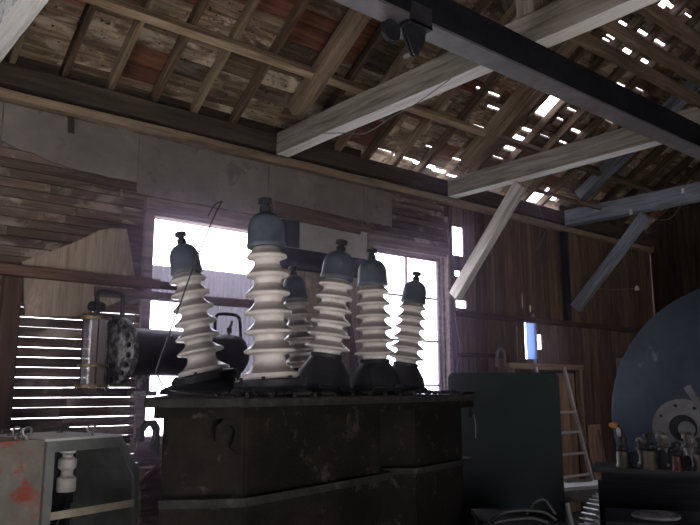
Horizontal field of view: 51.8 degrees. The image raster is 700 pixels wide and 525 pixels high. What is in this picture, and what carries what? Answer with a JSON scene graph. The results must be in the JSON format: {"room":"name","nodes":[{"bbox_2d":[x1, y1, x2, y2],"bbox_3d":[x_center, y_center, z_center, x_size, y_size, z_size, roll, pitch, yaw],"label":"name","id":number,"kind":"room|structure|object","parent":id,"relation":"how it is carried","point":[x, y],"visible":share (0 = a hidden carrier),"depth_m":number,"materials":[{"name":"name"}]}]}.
{"room":"electrical room","nodes":[
{"label":"electrical room","id":0,"kind":"room"},
{"bbox_2d":[0,100,653,511],"bbox_3d":[0.097,0.860,7.378,12.270,4.050,0.092,8,-13,-39],"label":"wall","id":1,"kind":"structure","parent":0,"point":[59,188],"depth_m":6.43,"materials":[{"name":"brown wood"}]},
{"bbox_2d":[68,116,73,133],"bbox_3d":[-2.203,-1.086,5.686,0.058,0.134,0.020,8,-13,-39],"label":"block","id":2,"kind":"object","parent":1,"relation":"attached to","point":[70,119],"visible":1,"depth_m":5.68,"materials":[{"name":"brown wood"}]},
{"bbox_2d":[0,197,283,450],"bbox_3d":[-2.029,0.421,5.597,3.660,2.060,0.269,8,-13,-39],"label":"window","id":3,"kind":"structure","parent":1,"relation":"in","point":[155,208],"depth_m":5.90,"materials":[{"name":"brown wood"}]},
{"bbox_2d":[21,228,134,315],"bbox_3d":[-2.080,0.063,5.581,0.883,0.756,0.018,8,-13,-39],"label":"plywood offcut","id":4,"kind":"object","parent":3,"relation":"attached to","point":[105,251],"visible":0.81,"depth_m":5.54,"materials":[{"name":"wood"}]},
{"bbox_2d":[273,201,360,234],"bbox_3d":[-0.306,-0.438,7.185,1.080,0.148,0.036,10,-14,-39],"label":"header board","id":5,"kind":"object","parent":1,"relation":"attached to","point":[283,210],"visible":0.9,"depth_m":7.14,"materials":[{"name":"brown wood"}]},
{"bbox_2d":[281,269,362,383],"bbox_3d":[-0.241,1.015,7.018,1.130,1.820,0.018,8,-13,-39],"label":"plywood sheet","id":6,"kind":"object","parent":1,"relation":"attached to","point":[312,280],"visible":0.02,"depth_m":7.17,"materials":[{"name":"wood"}]},
{"bbox_2d":[2,53,644,232],"bbox_3d":[0.056,-1.174,7.767,12.250,0.210,0.030,8,-13,-39],"label":"trim","id":7,"kind":"structure","parent":1,"relation":"attached to","point":[22,61],"depth_m":6.36,"materials":[{"name":"brown wood"}]},
{"bbox_2d":[280,247,366,276],"bbox_3d":[-0.253,0.006,7.153,1.140,0.201,0.032,8,-13,-39],"label":"board","id":8,"kind":"object","parent":1,"relation":"attached to","point":[306,260],"visible":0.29,"depth_m":7.00,"materials":[{"name":"brown wood"}]},
{"bbox_2d":[281,218,366,258],"bbox_3d":[-0.241,-0.231,7.236,1.130,0.290,0.018,8,-13,-39],"label":"wall panel","id":9,"kind":"object","parent":1,"relation":"attached to","point":[315,238],"visible":0.57,"depth_m":7.24,"materials":[{"name":"wood"}]},
{"bbox_2d":[282,219,299,247],"bbox_3d":[-0.580,-0.279,6.936,0.220,0.260,0.012,8,-13,-39],"label":"panel","id":10,"kind":"object","parent":9,"relation":"attached to","point":[291,228],"visible":0.64,"depth_m":6.94,"materials":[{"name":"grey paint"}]},
{"bbox_2d":[0,87,653,252],"bbox_3d":[0.121,-0.866,7.595,12.200,0.088,0.091,8,-13,-39],"label":"wooden beam","id":11,"kind":"structure","parent":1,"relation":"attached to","point":[8,95],"depth_m":6.74,"materials":[{"name":"brown wood"}]},
{"bbox_2d":[598,224,638,290],"bbox_3d":[3.680,-0.015,9.790,0.279,0.847,1.073,1,-10,-6],"label":"socket","id":12,"kind":"object","parent":11,"relation":"hanging from","point":[636,287],"visible":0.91,"depth_m":9.54,"materials":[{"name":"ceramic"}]},
{"bbox_2d":[0,61,655,246],"bbox_3d":[0.117,-1.009,7.665,12.250,0.179,0.167,8,-13,-39],"label":"wall plate","id":13,"kind":"object","parent":1,"relation":"attached to","point":[22,79],"visible":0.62,"depth_m":6.57,"materials":[{"name":"brown wood"}]},
{"bbox_2d":[0,0,48,61],"bbox_3d":[-0.316,-1.917,2.387,0.158,0.218,7.465,8,-13,-39],"label":"tie beam","id":14,"kind":"structure","parent":13,"relation":"attached to","point":[16,16],"depth_m":4.36,"materials":[{"name":"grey wood"}]},
{"bbox_2d":[276,0,659,156],"bbox_3d":[1.750,-1.619,4.091,0.157,0.220,7.465,8,-13,-39],"label":"tie beam","id":15,"kind":"structure","parent":13,"relation":"attached to","point":[559,21],"depth_m":5.33,"materials":[{"name":"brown wood"}]},
{"bbox_2d":[300,67,459,134],"bbox_3d":[0.161,-1.192,5.801,0.008,0.291,1.923,8,-13,-39],"label":"cord","id":16,"kind":"object","parent":15,"relation":"hanging from","point":[459,67],"visible":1,"depth_m":5.59,"materials":[{"name":"rubber"}]},
{"bbox_2d":[516,0,542,18],"bbox_3d":[1.193,-2.457,4.913,0.138,1.715,0.139,8,-13,-39],"label":"post","id":17,"kind":"object","parent":15,"relation":"on","point":[523,7],"visible":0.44,"depth_m":4.73,"materials":[{"name":"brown wood"}]},
{"bbox_2d":[448,107,699,197],"bbox_3d":[3.590,-1.353,5.609,0.157,0.219,7.465,8,-13,-39],"label":"tie beam","id":18,"kind":"structure","parent":13,"relation":"attached to","point":[622,141],"depth_m":7.28,"materials":[{"name":"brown wood"}]},
{"bbox_2d":[449,181,526,299],"bbox_3d":[1.508,-0.226,7.931,0.110,1.190,1.063,8,-13,-39],"label":"knee brace","id":19,"kind":"object","parent":18,"relation":"attached to","point":[517,190],"visible":1,"depth_m":7.88,"materials":[{"name":"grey wood"}]},
{"bbox_2d":[333,0,699,159],"bbox_3d":[2.030,-1.163,5.372,12.210,0.214,0.150,8,-13,-39],"label":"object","id":20,"kind":"structure","parent":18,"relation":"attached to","point":[457,29],"depth_m":4.63,"materials":[{"name":"paint"}]},
{"bbox_2d":[380,0,431,58],"bbox_3d":[0.288,-1.257,3.908,0.270,0.274,0.180,8,-13,-39],"label":"trolley","id":21,"kind":"object","parent":20,"relation":"hanging from","point":[414,30],"visible":0.99,"depth_m":3.88,"materials":[{"name":"black metal"}]},
{"bbox_2d":[459,29,592,166],"bbox_3d":[2.442,-2.496,7.200,0.156,2.374,3.538,8,-13,-39],"label":"rafter","id":22,"kind":"object","parent":18,"relation":"on","point":[523,94],"visible":0.59,"depth_m":7.89,"materials":[{"name":"brown wood"}]},
{"bbox_2d":[327,75,486,136],"bbox_3d":[0.631,-1.577,7.338,2.240,0.116,0.112,8,-13,-39],"label":"purlin","id":23,"kind":"object","parent":22,"relation":"attached to","point":[335,81],"visible":0.69,"depth_m":7.44,"materials":[{"name":"brown wood"}]},
{"bbox_2d":[568,32,699,108],"bbox_3d":[2.261,-1.363,5.325,2.240,0.096,0.056,8,-13,-39],"label":"joist","id":24,"kind":"object","parent":18,"relation":"attached to","point":[585,40],"visible":0.88,"depth_m":5.10,"materials":[{"name":"brown wood"}]},
{"bbox_2d":[597,20,699,86],"bbox_3d":[2.389,-1.389,5.174,2.240,0.098,0.055,8,-13,-39],"label":"joist","id":25,"kind":"object","parent":18,"relation":"attached to","point":[615,29],"visible":0.8,"depth_m":4.85,"materials":[{"name":"brown wood"}]},
{"bbox_2d":[637,3,699,51],"bbox_3d":[2.556,-1.424,4.978,2.240,0.094,0.057,8,-13,-39],"label":"joist","id":26,"kind":"object","parent":18,"relation":"attached to","point":[653,12],"visible":0.88,"depth_m":4.50,"materials":[{"name":"brown wood"}]},
{"bbox_2d":[564,182,699,226],"bbox_3d":[5.392,-1.094,7.095,0.158,0.218,7.465,8,-13,-39],"label":"tie beam","id":27,"kind":"structure","parent":13,"relation":"attached to","point":[669,197],"depth_m":9.08,"materials":[{"name":"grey wood"}]},
{"bbox_2d":[531,187,601,209],"bbox_3d":[2.707,-0.782,8.926,1.447,0.045,0.047,8,-13,-39],"label":"batten","id":28,"kind":"object","parent":27,"relation":"attached to","point":[533,189],"visible":1,"depth_m":8.86,"materials":[{"name":"brown wood"}]},
{"bbox_2d":[571,212,651,310],"bbox_3d":[3.374,0.008,9.350,0.112,1.171,1.160,8,-13,-39],"label":"knee brace","id":29,"kind":"object","parent":27,"relation":"attached to","point":[640,222],"visible":1,"depth_m":9.29,"materials":[{"name":"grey wood"}]},
{"bbox_2d":[367,233,452,390],"bbox_3d":[0.638,0.834,7.838,1.305,2.160,0.200,8,-13,-39],"label":"window","id":30,"kind":"structure","parent":1,"relation":"in","point":[440,255],"depth_m":8.17,"materials":[{"name":"brown wood"}]},
{"bbox_2d":[458,353,509,358],"bbox_3d":[1.594,1.107,8.532,0.880,0.058,0.062,8,-13,-39],"label":"rail","id":31,"kind":"object","parent":1,"relation":"attached to","point":[473,355],"depth_m":8.46,"materials":[{"name":"brown wood"}]},
{"bbox_2d":[495,347,505,366],"bbox_3d":[1.810,1.138,8.675,0.192,0.242,0.044,8,-13,-39],"label":"hose","id":32,"kind":"object","parent":31,"relation":"hanging from","point":[499,349],"visible":1,"depth_m":8.67,"materials":[{"name":"rubber"}]},
{"bbox_2d":[525,314,536,371],"bbox_3d":[2.334,1.040,9.276,0.021,0.750,0.140,7,-12,-39],"label":"board","id":33,"kind":"object","parent":1,"relation":"attached to","point":[530,327],"visible":0.69,"depth_m":9.27,"materials":[{"name":"plastic"}]},
{"bbox_2d":[505,363,589,514],"bbox_3d":[2.513,2.233,9.165,1.700,1.960,0.132,8,-13,-39],"label":"door","id":34,"kind":"structure","parent":1,"relation":"in","point":[569,441],"depth_m":9.51,"materials":[{"name":"brown wood"}]},
{"bbox_2d":[457,310,640,332],"bbox_3d":[3.030,0.842,9.803,4.630,0.078,0.067,8,-13,-39],"label":"rail","id":35,"kind":"object","parent":1,"relation":"attached to","point":[460,313],"depth_m":9.32,"materials":[{"name":"brown wood"}]},
{"bbox_2d":[560,232,571,320],"bbox_3d":[2.950,0.188,9.835,0.101,1.220,0.076,8,-13,-39],"label":"post","id":36,"kind":"object","parent":35,"relation":"on","point":[566,287],"visible":0.98,"depth_m":9.80,"materials":[{"name":"brown wood"}]},
{"bbox_2d":[616,358,622,373],"bbox_3d":[4.039,1.600,10.502,0.438,0.397,0.080,8,-13,-39],"label":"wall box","id":37,"kind":"object","parent":1,"relation":"attached to","point":[618,360],"visible":0.14,"depth_m":10.39,"materials":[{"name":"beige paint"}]},
{"bbox_2d":[19,0,699,229],"bbox_3d":[1.273,-2.716,6.562,12.650,2.807,4.227,8,-13,-39],"label":"ceiling","id":38,"kind":"structure","parent":0,"point":[48,38],"depth_m":6.68,"materials":[{"name":"brown wood"}]},
{"bbox_2d":[7,26,28,63],"bbox_3d":[-1.406,-2.991,4.330,0.057,2.640,3.994,8,-13,-39],"label":"rafter","id":39,"kind":"object","parent":38,"relation":"attached to","point":[12,56],"visible":0.26,"depth_m":5.43,"materials":[{"name":"brown wood"}]},
{"bbox_2d":[59,3,96,77],"bbox_3d":[-1.102,-2.948,4.580,0.055,2.643,3.992,8,-13,-39],"label":"rafter","id":40,"kind":"object","parent":38,"relation":"attached to","point":[89,10],"visible":0.73,"depth_m":5.56,"materials":[{"name":"brown wood"}]},
{"bbox_2d":[105,0,154,90],"bbox_3d":[-0.815,-2.907,4.817,0.058,2.644,3.993,8,-13,-39],"label":"rafter","id":41,"kind":"object","parent":38,"relation":"attached to","point":[134,32],"visible":0.78,"depth_m":5.77,"materials":[{"name":"brown wood"}]},
{"bbox_2d":[150,0,208,101],"bbox_3d":[-0.514,-2.861,5.063,0.057,2.641,3.993,8,-13,-39],"label":"rafter","id":42,"kind":"object","parent":38,"relation":"attached to","point":[199,7],"visible":0.79,"depth_m":5.97,"materials":[{"name":"brown wood"}]},
{"bbox_2d":[190,0,260,112],"bbox_3d":[-0.216,-2.819,5.310,0.057,2.639,3.996,8,-13,-39],"label":"rafter","id":43,"kind":"object","parent":38,"relation":"attached to","point":[250,7],"visible":0.82,"depth_m":6.18,"materials":[{"name":"brown wood"}]},
{"bbox_2d":[229,0,310,122],"bbox_3d":[0.094,-2.775,5.567,0.057,2.639,3.996,8,-13,-39],"label":"rafter","id":44,"kind":"object","parent":38,"relation":"attached to","point":[300,6],"visible":0.84,"depth_m":6.37,"materials":[{"name":"brown wood"}]},
{"bbox_2d":[287,8,371,117],"bbox_3d":[0.602,-2.759,5.681,0.154,2.369,3.542,8,-13,-39],"label":"rafter","id":45,"kind":"object","parent":38,"relation":"attached to","point":[353,23],"visible":0.86,"depth_m":6.42,"materials":[{"name":"brown wood"}]},
{"bbox_2d":[79,0,314,78],"bbox_3d":[-1.321,-1.859,5.727,2.535,0.119,0.111,8,-13,-39],"label":"purlin","id":46,"kind":"object","parent":45,"relation":"attached to","point":[121,7],"visible":1,"depth_m":5.79,"materials":[{"name":"brown wood"}]},
{"bbox_2d":[321,22,382,111],"bbox_3d":[0.757,-2.679,6.113,0.057,2.641,3.993,8,-13,-39],"label":"rafter","id":47,"kind":"object","parent":38,"relation":"attached to","point":[377,37],"visible":0.52,"depth_m":6.76,"materials":[{"name":"brown wood"}]},
{"bbox_2d":[334,45,408,151],"bbox_3d":[1.064,-2.635,6.366,0.056,2.644,3.992,8,-13,-39],"label":"rafter","id":48,"kind":"object","parent":38,"relation":"attached to","point":[399,61],"visible":0.29,"depth_m":7.02,"materials":[{"name":"brown wood"}]},
{"bbox_2d":[361,0,490,158],"bbox_3d":[1.371,-2.590,6.619,0.057,2.643,3.992,8,-13,-39],"label":"rafter","id":49,"kind":"object","parent":38,"relation":"attached to","point":[480,5],"visible":0.38,"depth_m":7.55,"materials":[{"name":"brown wood"}]},
{"bbox_2d":[388,0,515,165],"bbox_3d":[1.679,-2.544,6.872,0.056,2.642,3.993,8,-13,-39],"label":"rafter","id":50,"kind":"object","parent":38,"relation":"attached to","point":[508,17],"visible":0.56,"depth_m":7.69,"materials":[{"name":"brown wood"}]},
{"bbox_2d":[413,0,556,172],"bbox_3d":[1.984,-2.502,7.125,0.057,2.642,3.994,8,-13,-39],"label":"rafter","id":51,"kind":"object","parent":38,"relation":"attached to","point":[495,76],"visible":0.54,"depth_m":7.85,"materials":[{"name":"brown wood"}]},
{"bbox_2d":[466,28,602,173],"bbox_3d":[2.590,-2.415,7.625,0.056,2.639,3.995,8,-13,-39],"label":"rafter","id":52,"kind":"object","parent":38,"relation":"attached to","point":[577,54],"visible":0.52,"depth_m":8.22,"materials":[{"name":"brown wood"}]},
{"bbox_2d":[487,0,661,190],"bbox_3d":[2.889,-2.372,7.871,0.055,2.642,3.993,8,-13,-39],"label":"rafter","id":53,"kind":"object","parent":38,"relation":"attached to","point":[638,18],"visible":0.53,"depth_m":8.34,"materials":[{"name":"brown wood"}]},
{"bbox_2d":[499,0,691,195],"bbox_3d":[3.196,-2.326,8.124,0.057,2.643,3.992,8,-13,-39],"label":"rafter","id":54,"kind":"object","parent":38,"relation":"attached to","point":[680,5],"visible":0.46,"depth_m":8.27,"materials":[{"name":"brown wood"}]},
{"bbox_2d":[521,8,699,200],"bbox_3d":[3.494,-2.285,8.372,0.056,2.637,3.996,8,-13,-39],"label":"rafter","id":55,"kind":"object","parent":38,"relation":"attached to","point":[694,20],"visible":0.46,"depth_m":8.53,"materials":[{"name":"brown wood"}]},
{"bbox_2d":[535,46,696,205],"bbox_3d":[3.793,-2.242,8.618,0.057,2.645,3.992,8,-13,-39],"label":"rafter","id":56,"kind":"object","parent":38,"relation":"attached to","point":[690,51],"visible":0.46,"depth_m":9.07,"materials":[{"name":"brown wood"}]},
{"bbox_2d":[599,144,667,202],"bbox_3d":[4.705,-2.109,9.369,0.056,2.641,3.994,8,-13,-39],"label":"rafter","id":57,"kind":"object","parent":38,"relation":"attached to","point":[659,149],"visible":0.45,"depth_m":10.04,"materials":[{"name":"brown wood"}]},
{"bbox_2d":[573,91,699,208],"bbox_3d":[4.399,-2.153,9.117,0.058,2.644,3.991,8,-13,-39],"label":"rafter","id":58,"kind":"object","parent":38,"relation":"attached to","point":[687,105],"visible":0.26,"depth_m":9.84,"materials":[{"name":"brown wood"}]},
{"bbox_2d":[575,68,699,200],"bbox_3d":[4.244,-2.235,8.685,0.157,2.368,3.541,8,-13,-39],"label":"rafter","id":59,"kind":"object","parent":38,"relation":"attached to","point":[610,166],"visible":0.53,"depth_m":9.44,"materials":[{"name":"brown wood"}]},
{"bbox_2d":[495,134,601,175],"bbox_3d":[2.453,-1.314,8.840,2.190,0.119,0.109,8,-13,-39],"label":"purlin","id":60,"kind":"object","parent":59,"relation":"attached to","point":[503,139],"visible":0.6,"depth_m":8.51,"materials":[{"name":"brown wood"}]},
{"bbox_2d":[608,174,684,205],"bbox_3d":[4.272,-1.052,10.343,2.240,0.119,0.108,8,-13,-39],"label":"purlin","id":61,"kind":"object","parent":59,"relation":"attached to","point":[615,178],"visible":0.5,"depth_m":10.01,"materials":[{"name":"brown wood"}]},
{"bbox_2d":[602,150,681,222],"bbox_3d":[5.013,-2.065,9.623,0.057,2.641,3.995,8,-13,-39],"label":"rafter","id":62,"kind":"object","parent":38,"relation":"attached to","point":[670,158],"visible":0.42,"depth_m":10.24,"materials":[{"name":"brown wood"}]},
{"bbox_2d":[616,156,694,226],"bbox_3d":[5.319,-2.021,9.876,0.057,2.639,3.994,8,-13,-39],"label":"rafter","id":63,"kind":"object","parent":38,"relation":"attached to","point":[688,160],"visible":0.48,"depth_m":10.50,"materials":[{"name":"brown wood"}]},
{"bbox_2d":[645,162,699,216],"bbox_3d":[5.626,-1.976,10.128,0.055,2.641,3.995,8,-13,-39],"label":"rafter","id":64,"kind":"object","parent":38,"relation":"attached to","point":[694,171],"visible":0.35,"depth_m":10.71,"materials":[{"name":"brown wood"}]},
{"bbox_2d":[566,512,585,524],"bbox_3d":[2.576,2.400,4.087,12.450,0.120,7.900,8,-13,-39],"label":"floor","id":65,"kind":"structure","parent":0,"point":[576,516],"depth_m":9.00,"materials":[{"name":"concrete"}]},
{"bbox_2d":[0,276,22,433],"bbox_3d":[-2.454,1.288,5.025,0.126,2.395,0.107,8,-13,-39],"label":"wall post","id":66,"kind":"object","parent":65,"relation":"on","point":[11,287],"visible":0.75,"depth_m":5.11,"materials":[{"name":"brown wood"}]},
{"bbox_2d":[0,423,138,524],"bbox_3d":[-1.864,1.597,4.022,0.666,1.362,1.146,-6,-12,33],"label":"cabinet","id":67,"kind":"object","parent":65,"relation":"on","point":[49,475],"visible":1,"depth_m":4.16,"materials":[{"name":"metal"}]},
{"bbox_2d":[137,487,159,524],"bbox_3d":[-1.464,2.145,5.491,0.430,0.868,0.260,8,-13,-39],"label":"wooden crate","id":68,"kind":"object","parent":65,"relation":"on","point":[148,498],"visible":0.2,"depth_m":5.35,"materials":[{"name":"wood"}]},
{"bbox_2d":[137,465,160,487],"bbox_3d":[-1.456,1.647,5.568,0.350,0.140,0.185,8,-13,-39],"label":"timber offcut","id":69,"kind":"object","parent":68,"relation":"on","point":[155,481],"visible":0.29,"depth_m":5.44,"materials":[{"name":"brown wood"}]},
{"bbox_2d":[139,460,161,486],"bbox_3d":[-1.461,1.555,5.319,0.226,0.184,0.034,8,-13,-40],"label":"plank","id":70,"kind":"object","parent":68,"relation":"on","point":[157,467],"visible":0.69,"depth_m":5.29,"materials":[{"name":"brown wood"}]},
{"bbox_2d":[134,441,161,458],"bbox_3d":[-1.482,1.406,5.393,0.278,0.155,0.030,8,-13,-40],"label":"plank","id":71,"kind":"object","parent":70,"relation":"on","point":[142,449],"visible":0.6,"depth_m":5.35,"materials":[{"name":"brown wood"}]},
{"bbox_2d":[74,289,248,395],"bbox_3d":[-1.338,1.375,5.185,0.464,2.278,1.411,-9,-13,40],"label":"tank","id":72,"kind":"object","parent":65,"relation":"on","point":[119,351],"visible":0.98,"depth_m":5.00,"materials":[{"name":"black metal"}]},
{"bbox_2d":[137,391,478,524],"bbox_3d":[-0.430,1.577,4.312,1.410,1.580,2.736,-7,-12,34],"label":"tank","id":73,"kind":"object","parent":65,"relation":"on","point":[315,459],"visible":1,"depth_m":3.60,"materials":[{"name":"black metal"}]},
{"bbox_2d":[155,201,222,396],"bbox_3d":[-0.741,0.160,3.645,0.199,1.014,0.653,8,-13,-39],"label":"wire","id":74,"kind":"object","parent":73,"relation":"on","point":[220,202],"visible":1,"depth_m":3.76,"materials":[{"name":"metal"}]},
{"bbox_2d":[160,231,238,394],"bbox_3d":[-0.860,0.302,4.449,0.568,1.013,0.568,5,-11,-27],"label":"bushing","id":75,"kind":"object","parent":73,"relation":"on","point":[204,373],"visible":0.98,"depth_m":4.34,"materials":[{"name":"white ceramic"}]},
{"bbox_2d":[231,197,310,395],"bbox_3d":[-0.415,0.171,3.873,0.419,1.072,0.419,5,-11,-27],"label":"bushing","id":76,"kind":"object","parent":73,"relation":"on","point":[266,242],"visible":0.98,"depth_m":3.78,"materials":[{"name":"white ceramic"}]},
{"bbox_2d":[283,265,313,370],"bbox_3d":[-0.330,0.473,5.131,0.367,0.912,0.367,5,-11,-27],"label":"bushing","id":77,"kind":"object","parent":73,"relation":"on","point":[296,301],"visible":0.63,"depth_m":5.08,"materials":[{"name":"white ceramic"}]},
{"bbox_2d":[298,239,354,394],"bbox_3d":[-0.171,0.320,4.332,0.398,0.936,0.398,6,-12,-31],"label":"bushing","id":78,"kind":"object","parent":73,"relation":"on","point":[325,370],"visible":0.97,"depth_m":4.24,"materials":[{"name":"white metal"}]},
{"bbox_2d":[209,381,464,396],"bbox_3d":[-0.323,0.781,4.487,1.269,0.084,2.264,-7,-12,34],"label":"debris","id":79,"kind":"object","parent":73,"relation":"on","point":[243,392],"visible":0.83,"depth_m":3.73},
{"bbox_2d":[350,248,404,394],"bbox_3d":[0.156,0.384,4.744,0.398,0.964,0.398,7,-13,-39],"label":"bushing","id":80,"kind":"object","parent":73,"relation":"on","point":[375,367],"visible":0.98,"depth_m":4.66,"materials":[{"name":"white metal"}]},
{"bbox_2d":[389,271,427,393],"bbox_3d":[0.379,0.512,5.331,0.383,0.902,0.383,6,-12,-31],"label":"bushing","id":81,"kind":"object","parent":73,"relation":"on","point":[413,299],"visible":0.94,"depth_m":5.25,"materials":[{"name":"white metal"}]},
{"bbox_2d":[345,302,358,371],"bbox_3d":[0.148,1.583,7.165,0.581,2.558,0.075,8,-13,-39],"label":"strut","id":82,"kind":"object","parent":65,"relation":"on","point":[355,363],"visible":0.27,"depth_m":7.18,"materials":[{"name":"brown wood"}]},
{"bbox_2d":[447,206,455,372],"bbox_3d":[1.172,1.169,8.187,0.037,3.720,0.066,8,-13,-39],"label":"post","id":83,"kind":"object","parent":65,"relation":"on","point":[449,208],"visible":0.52,"depth_m":8.35,"materials":[{"name":"brown wood"}]},
{"bbox_2d":[448,372,565,524],"bbox_3d":[1.249,1.763,5.803,0.875,1.727,0.330,-1,-10,7],"label":"metal cubicle","id":84,"kind":"object","parent":65,"relation":"on","point":[515,452],"visible":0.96,"depth_m":5.70,"materials":[{"name":"green paint"}]},
{"bbox_2d":[471,509,567,524],"bbox_3d":[1.051,1.996,4.468,0.500,0.809,0.540,0,-10,2],"label":"chest","id":85,"kind":"object","parent":65,"relation":"on","point":[482,516],"visible":0.64,"depth_m":4.48,"materials":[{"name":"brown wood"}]},
{"bbox_2d":[493,516,548,523],"bbox_3d":[1.010,1.523,4.257,0.324,0.047,0.021,0,-10,0],"label":"cable","id":86,"kind":"object","parent":85,"relation":"on","point":[518,517],"visible":1,"depth_m":4.25,"materials":[{"name":"rubber"}]},
{"bbox_2d":[489,508,556,520],"bbox_3d":[1.042,1.522,4.340,0.408,0.076,0.021,0,-10,0],"label":"cable","id":87,"kind":"object","parent":85,"relation":"on","point":[501,513],"visible":1,"depth_m":4.33,"materials":[{"name":"rubber"}]},
{"bbox_2d":[525,498,555,514],"bbox_3d":[1.200,1.540,4.546,0.200,0.105,0.021,0,-10,0],"label":"cable","id":88,"kind":"object","parent":85,"relation":"on","point":[546,501],"visible":0.92,"depth_m":4.54,"materials":[{"name":"rubber"}]},
{"bbox_2d":[534,366,593,524],"bbox_3d":[2.672,2.210,8.816,0.942,1.867,0.667,8,-13,-39],"label":"ladder","id":89,"kind":"object","parent":65,"relation":"on","point":[579,431],"visible":0.52,"depth_m":8.95,"materials":[{"name":"metal"}]},
{"bbox_2d":[564,480,597,502],"bbox_3d":[2.217,2.475,6.875,0.860,0.695,0.300,5,-11,-26],"label":"work table","id":90,"kind":"object","parent":65,"relation":"on","point":[576,491],"visible":0.15,"depth_m":6.78,"materials":[{"name":"grey"}]},
{"bbox_2d":[565,478,591,482],"bbox_3d":[2.239,2.136,7.051,0.330,0.026,0.026,5,-11,-25],"label":"metal bar","id":91,"kind":"object","parent":90,"relation":"on","point":[588,479],"visible":1,"depth_m":7.04,"materials":[{"name":"metal"}]},
{"bbox_2d":[576,395,595,479],"bbox_3d":[3.049,2.449,9.144,0.023,1.512,0.649,1,-10,-5],"label":"wooden stick","id":92,"kind":"object","parent":65,"relation":"on","point":[576,395],"visible":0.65,"depth_m":9.27,"materials":[{"name":"brown wood"}]},
{"bbox_2d":[578,493,599,524],"bbox_3d":[2.320,2.383,6.346,0.690,0.690,0.200,5,-11,-28],"label":"coil","id":93,"kind":"object","parent":65,"relation":"on","point":[592,515],"visible":0.17,"depth_m":6.26,"materials":[{"name":"metal"}]},
{"bbox_2d":[586,424,602,479],"bbox_3d":[3.324,2.761,9.730,0.320,1.114,0.020,8,-13,-39],"label":"leaning board","id":94,"kind":"object","parent":65,"relation":"on","point":[592,434],"visible":0.36,"depth_m":9.76,"materials":[{"name":"wood"}]},
{"bbox_2d":[592,461,699,524],"bbox_3d":[2.910,2.042,5.299,2.060,1.004,0.490,-4,-11,21],"label":"bench","id":95,"kind":"object","parent":65,"relation":"on","point":[636,487],"visible":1,"depth_m":5.41,"materials":[{"name":"black metal"}]},
{"bbox_2d":[608,422,627,445],"bbox_3d":[2.216,1.476,5.919,0.175,0.326,0.047,3,-10,-16],"label":"rag","id":96,"kind":"object","parent":95,"relation":"on","point":[612,424],"visible":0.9,"depth_m":5.92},
{"bbox_2d":[616,436,637,467],"bbox_3d":[2.127,1.462,5.570,0.138,0.231,0.134,8,-13,-39],"label":"bottle","id":97,"kind":"object","parent":95,"relation":"on","point":[625,459],"visible":1,"depth_m":5.53,"materials":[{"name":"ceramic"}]},
{"bbox_2d":[635,437,644,463],"bbox_3d":[2.350,1.512,5.788,0.100,0.208,0.081,0,-10,2],"label":"insulator","id":98,"kind":"object","parent":95,"relation":"on","point":[640,440],"visible":0.57,"depth_m":5.77,"materials":[{"name":"white ceramic"}]},
{"bbox_2d":[641,432,667,469],"bbox_3d":[2.278,1.419,5.434,0.158,0.271,0.157,8,-13,-39],"label":"insulator","id":99,"kind":"object","parent":95,"relation":"on","point":[652,459],"visible":1,"depth_m":5.39,"materials":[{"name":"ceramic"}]},
{"bbox_2d":[655,432,669,466],"bbox_3d":[2.463,1.462,5.643,0.124,0.258,0.101,0,-10,2],"label":"insulator","id":100,"kind":"object","parent":95,"relation":"on","point":[662,437],"visible":0.77,"depth_m":5.62,"materials":[{"name":"white ceramic"}]},
{"bbox_2d":[670,441,691,471],"bbox_3d":[2.420,1.425,5.300,0.128,0.213,0.123,8,-13,-39],"label":"insulator","id":101,"kind":"object","parent":95,"relation":"on","point":[679,463],"visible":1,"depth_m":5.26,"materials":[{"name":"red ceramic"}]},
{"bbox_2d":[681,432,695,466],"bbox_3d":[2.666,1.462,5.643,0.124,0.258,0.101,0,-10,2],"label":"insulator","id":102,"kind":"object","parent":95,"relation":"on","point":[687,437],"visible":0.72,"depth_m":5.62,"materials":[{"name":"white ceramic"}]},
{"bbox_2d":[694,437,699,472],"bbox_3d":[2.573,1.397,5.239,0.146,0.246,0.143,8,-13,-39],"label":"insulator","id":103,"kind":"object","parent":95,"relation":"on","point":[697,440],"visible":1,"depth_m":5.22,"materials":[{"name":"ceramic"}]},
{"bbox_2d":[605,508,699,524],"bbox_3d":[1.999,1.981,4.461,0.740,0.836,0.540,-3,-10,18],"label":"chest","id":104,"kind":"object","parent":65,"relation":"on","point":[614,516],"depth_m":4.45,"materials":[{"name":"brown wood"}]},
{"bbox_2d":[612,289,699,463],"bbox_3d":[3.786,1.440,6.580,2.631,2.631,0.145,-4,-11,23],"label":"disc","id":105,"kind":"object","parent":65,"relation":"on","point":[656,389],"visible":0.66,"depth_m":7.00,"materials":[{"name":"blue metal"}]},
{"bbox_2d":[645,202,699,315],"bbox_3d":[7.303,-0.272,8.572,0.080,6.690,7.900,8,-13,-39],"label":"wall","id":106,"kind":"structure","parent":0,"point":[675,259],"depth_m":11.21,"materials":[{"name":"brown wood"}]},
{"label":"outside","id":107,"kind":"structure","parent":0,"visible":0},
{"bbox_2d":[11,413,162,453],"bbox_3d":[0.624,3.007,6.624,90.000,0.160,90.000,8,-13,-39],"label":"ground","id":108,"kind":"structure","parent":107,"point":[149,416],"depth_m":41.03,"materials":[{"name":"white"}]},
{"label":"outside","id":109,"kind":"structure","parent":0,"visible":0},
{"bbox_2d":[152,265,175,292],"bbox_3d":[-1.631,0.162,6.179,0.510,0.290,0.024,8,-13,-39],"label":"sheet","id":110,"kind":"object","parent":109,"point":[163,273],"visible":0.11,"depth_m":6.20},
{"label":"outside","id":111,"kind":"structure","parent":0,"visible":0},
{"bbox_2d":[201,269,253,376],"bbox_3d":[-1.077,0.759,6.545,0.925,1.361,0.024,8,-13,-39],"label":"sheet","id":112,"kind":"object","parent":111,"point":[219,283],"visible":0.16,"depth_m":6.60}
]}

